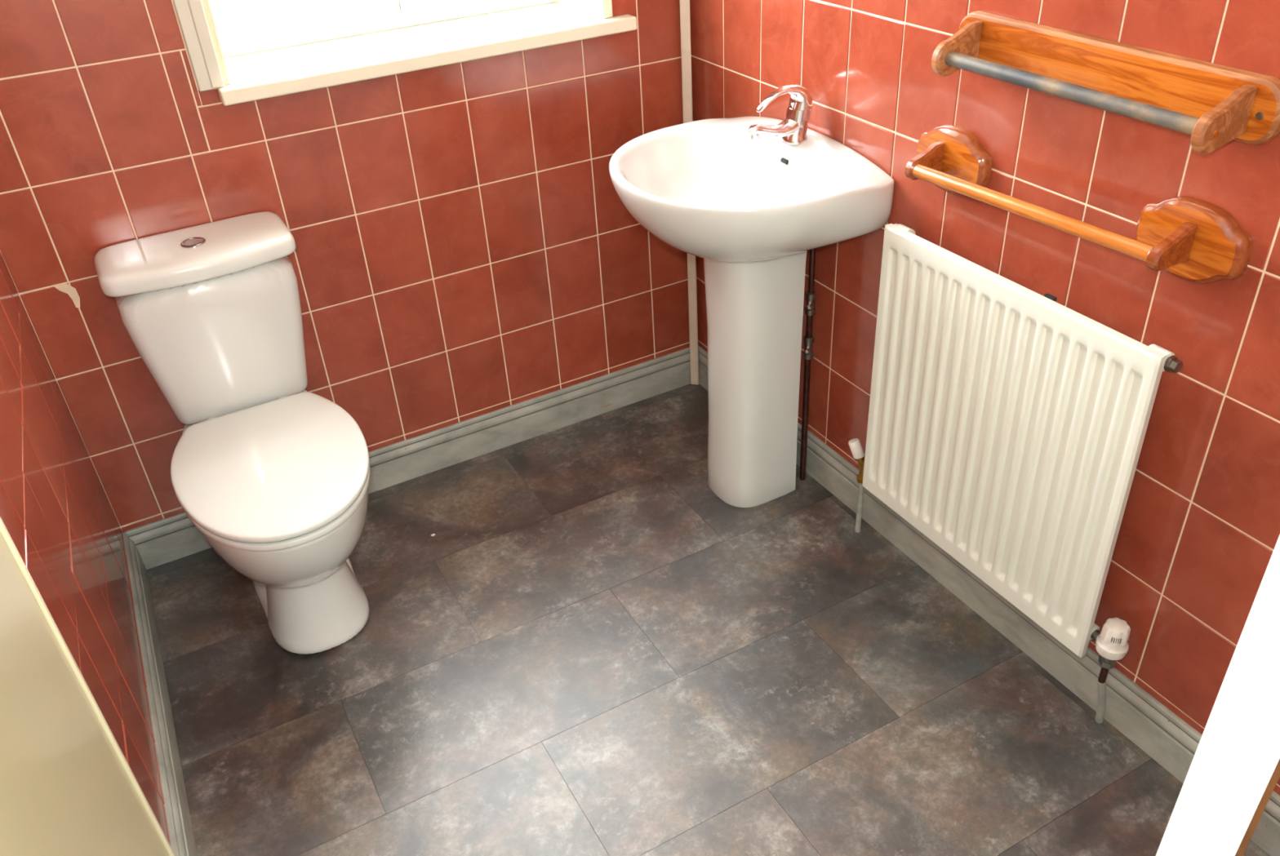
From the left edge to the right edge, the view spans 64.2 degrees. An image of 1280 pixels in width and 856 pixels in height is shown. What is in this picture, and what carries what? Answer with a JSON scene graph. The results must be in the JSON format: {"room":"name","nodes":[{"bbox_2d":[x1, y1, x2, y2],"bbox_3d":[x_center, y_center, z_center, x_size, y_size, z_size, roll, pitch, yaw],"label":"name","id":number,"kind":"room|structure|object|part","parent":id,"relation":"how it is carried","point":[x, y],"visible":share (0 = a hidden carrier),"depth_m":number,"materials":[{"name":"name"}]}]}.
{"room":"bathroom","nodes":[
{"label":"bathroom","id":0,"kind":"room"},
{"bbox_2d":[0,251,171,847],"bbox_3d":[-0.735,-0.031,0.819,0.180,2.360,2.500,-19,37,-22],"label":"wall","id":1,"kind":"structure","parent":0,"point":[55,508],"depth_m":1.71,"materials":[{"name":"red tile"}]},
{"bbox_2d":[0,516,175,855],"bbox_3d":[-0.334,0.335,0.556,0.045,1.994,0.821,-19,37,-22],"label":"door","id":2,"kind":"structure","parent":1,"relation":"in","point":[68,788],"depth_m":0.78,"materials":[{"name":"beige paint"}]},
{"bbox_2d":[123,533,197,855],"bbox_3d":[-0.614,0.879,1.473,0.018,0.112,2.501,-19,37,-21],"label":"baseboard","id":3,"kind":"structure","parent":1,"relation":"attached to","point":[176,806],"depth_m":1.96,"materials":[{"name":"grey paint"}]},
{"bbox_2d":[0,0,689,532],"bbox_3d":[-0.636,-0.962,2.192,1.780,2.360,0.313,-19,37,-22],"label":"wall","id":4,"kind":"structure","parent":0,"point":[468,247],"depth_m":2.31,"materials":[{"name":"red tile"}]},
{"bbox_2d":[173,0,636,106],"bbox_3d":[-0.541,-1.342,1.978,0.968,1.181,0.337,-19,37,-22],"label":"window","id":5,"kind":"structure","parent":4,"relation":"in","point":[281,55],"depth_m":2.25,"materials":[{"name":"white paint"}]},
{"bbox_3d":[-0.878,-1.149,1.698,0.049,1.153,0.016,-19,37,-22],"label":"architrave","id":6,"kind":"part","parent":5,"relation":"part of","materials":[{"name":"white paint"}]},
{"bbox_3d":[-0.780,-1.314,2.012,0.356,0.996,0.052,-19,37,-22],"label":"sash","id":7,"kind":"part","parent":5,"relation":"part of","materials":[{"name":"white paint"}]},
{"bbox_3d":[-0.611,-1.385,2.092,0.830,1.072,0.060,-19,37,-22],"label":"frame","id":8,"kind":"part","parent":5,"relation":"part of","materials":[{"name":"white paint"}]},
{"bbox_3d":[-0.430,-1.437,2.162,0.356,0.996,0.052,-19,37,-22],"label":"sash","id":9,"kind":"part","parent":5,"relation":"part of","materials":[{"name":"white paint"}]},
{"bbox_3d":[-0.106,-1.424,2.031,0.026,1.150,0.012,-19,37,-22],"label":"architrave","id":10,"kind":"part","parent":5,"relation":"part of","materials":[{"name":"white paint"}]},
{"bbox_2d":[122,347,690,569],"bbox_3d":[-0.512,0.050,2.693,1.572,0.112,0.018,-19,37,-22],"label":"baseboard","id":11,"kind":"structure","parent":4,"relation":"attached to","point":[165,540],"depth_m":2.73,"materials":[{"name":"grey paint"}]},
{"bbox_2d":[679,0,698,385],"bbox_3d":[0.100,-1.105,2.336,0.021,2.360,0.020,-19,37,-22],"label":"pipe","id":12,"kind":"object","parent":4,"relation":"attached to","point":[685,16],"depth_m":2.55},
{"bbox_2d":[146,383,1270,855],"bbox_3d":[0.058,0.697,1.824,1.870,0.050,2.780,-19,37,-22],"label":"floor","id":13,"kind":"structure","parent":0,"point":[590,650],"depth_m":2.04,"materials":[{"name":"tile"}]},
{"bbox_2d":[93,211,369,654],"bbox_3d":[-0.763,0.062,2.093,0.374,0.788,0.667,-19,37,-22],"label":"toilet","id":14,"kind":"object","parent":13,"relation":"on","point":[272,473],"visible":1,"depth_m":2.04,"materials":[{"name":"white ceramic"}]},
{"bbox_3d":[-0.895,-0.352,2.059,0.374,0.043,0.201,-19,37,-22],"label":"cistern lid","id":15,"kind":"part","parent":14,"relation":"part of","materials":[{"name":"white ceramic"}]},
{"bbox_3d":[-0.720,0.073,2.003,0.369,0.020,0.483,-19,37,-22],"label":"lid","id":16,"kind":"part","parent":14,"relation":"part of","materials":[{"name":"white plastic"}]},
{"bbox_3d":[-0.718,0.093,2.015,0.363,0.016,0.473,-19,37,-22],"label":"seat","id":17,"kind":"part","parent":14,"relation":"part of","materials":[{"name":"white plastic"}]},
{"bbox_2d":[608,84,894,507],"bbox_3d":[0.192,-0.246,2.289,0.459,0.978,0.557,-19,37,-22],"label":"washbasin","id":18,"kind":"object","parent":13,"relation":"on","point":[748,197],"visible":1,"depth_m":2.22,"materials":[{"name":"white ceramic"}]},
{"bbox_3d":[0.177,-0.477,2.134,0.460,0.208,0.558,-19,37,-22],"label":"basin bowl","id":19,"kind":"part","parent":18,"relation":"part of","materials":[{"name":"white ceramic"}]},
{"bbox_2d":[747,84,812,144],"bbox_3d":[0.287,-0.642,2.095,0.151,0.116,0.056,-19,37,-22],"label":"mixer tap","id":20,"kind":"object","parent":18,"relation":"on","point":[793,130],"depth_m":2.09,"materials":[{"name":"silver metal"}]},
{"bbox_2d":[799,248,816,480],"bbox_3d":[0.387,-0.166,2.398,0.032,0.704,0.053,-19,37,-22],"label":"pipe","id":21,"kind":"object","parent":13,"relation":"on","point":[810,295],"visible":0.95,"depth_m":2.38,"materials":[{"name":"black metal"}]},
{"bbox_2d":[1155,534,1279,855],"bbox_3d":[0.584,0.073,0.858,0.048,1.994,0.620,22,42,33],"label":"door","id":22,"kind":"structure","parent":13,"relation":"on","point":[1233,773],"depth_m":0.66,"materials":[{"name":"white paint"}]},
{"bbox_2d":[689,0,1279,795],"bbox_3d":[0.767,-0.562,1.466,0.122,2.360,2.500,-19,37,-22],"label":"wall","id":23,"kind":"structure","parent":0,"point":[1199,532],"depth_m":1.67,"materials":[{"name":"red tile"}]},
{"bbox_2d":[697,345,1279,855],"bbox_3d":[0.767,0.390,2.067,0.018,0.112,2.500,-19,37,-22],"label":"baseboard","id":24,"kind":"structure","parent":23,"relation":"attached to","point":[1157,731],"depth_m":2.02,"materials":[{"name":"grey paint"}]},
{"bbox_2d":[848,223,1182,724],"bbox_3d":[0.663,0.067,1.949,0.084,0.792,0.738,-19,37,-22],"label":"radiator","id":25,"kind":"object","parent":23,"relation":"attached to","point":[1007,424],"visible":1,"depth_m":1.83,"materials":[{"name":"white metal"}]},
{"bbox_2d":[904,124,1252,283],"bbox_3d":[0.640,-0.363,1.632,0.098,0.132,0.651,-19,37,-22],"label":"towel rail","id":26,"kind":"object","parent":23,"relation":"attached to","point":[1189,238],"visible":1,"depth_m":1.49,"materials":[{"name":"orange wood"}]},
{"bbox_3d":[0.507,-0.476,1.820,0.076,0.056,0.019,-19,37,-22],"label":"arm","id":27,"kind":"part","parent":26,"relation":"part of","materials":[{"name":"brown wood"}]},
{"bbox_3d":[0.558,-0.480,1.828,0.022,0.116,0.172,-19,37,-22],"label":"wall plate","id":28,"kind":"part","parent":26,"relation":"part of","materials":[{"name":"orange wood"}]},
{"bbox_3d":[0.609,-0.351,1.627,0.024,0.039,0.487,-19,37,-22],"label":"rail","id":29,"kind":"part","parent":26,"relation":"part of","materials":[{"name":"brown wood"}]},
{"bbox_3d":[0.749,-0.255,1.440,0.076,0.056,0.019,-19,37,-22],"label":"arm","id":30,"kind":"part","parent":26,"relation":"part of","materials":[{"name":"brown wood"}]},
{"bbox_3d":[0.789,-0.269,1.465,0.022,0.116,0.172,-19,37,-22],"label":"wall plate","id":31,"kind":"part","parent":26,"relation":"part of","materials":[{"name":"orange wood"}]},
{"bbox_2d":[931,10,1279,154],"bbox_3d":[0.639,-0.516,1.493,0.110,0.086,0.578,-19,37,-22],"label":"towel holder","id":32,"kind":"object","parent":23,"relation":"attached to","point":[1216,104],"visible":1,"depth_m":1.45,"materials":[{"name":"orange pine"},{"name":"dull grey galvanised metal"}]},
{"bbox_3d":[0.517,-0.620,1.668,0.092,0.076,0.018,-19,37,-22],"label":"arm","id":33,"kind":"part","parent":32,"relation":"part of","materials":[{"name":"brown wood"}]},
{"bbox_3d":[0.749,-0.395,1.313,0.092,0.076,0.018,-19,37,-22],"label":"arm","id":34,"kind":"part","parent":32,"relation":"part of","materials":[{"name":"brown wood"}]}
]}

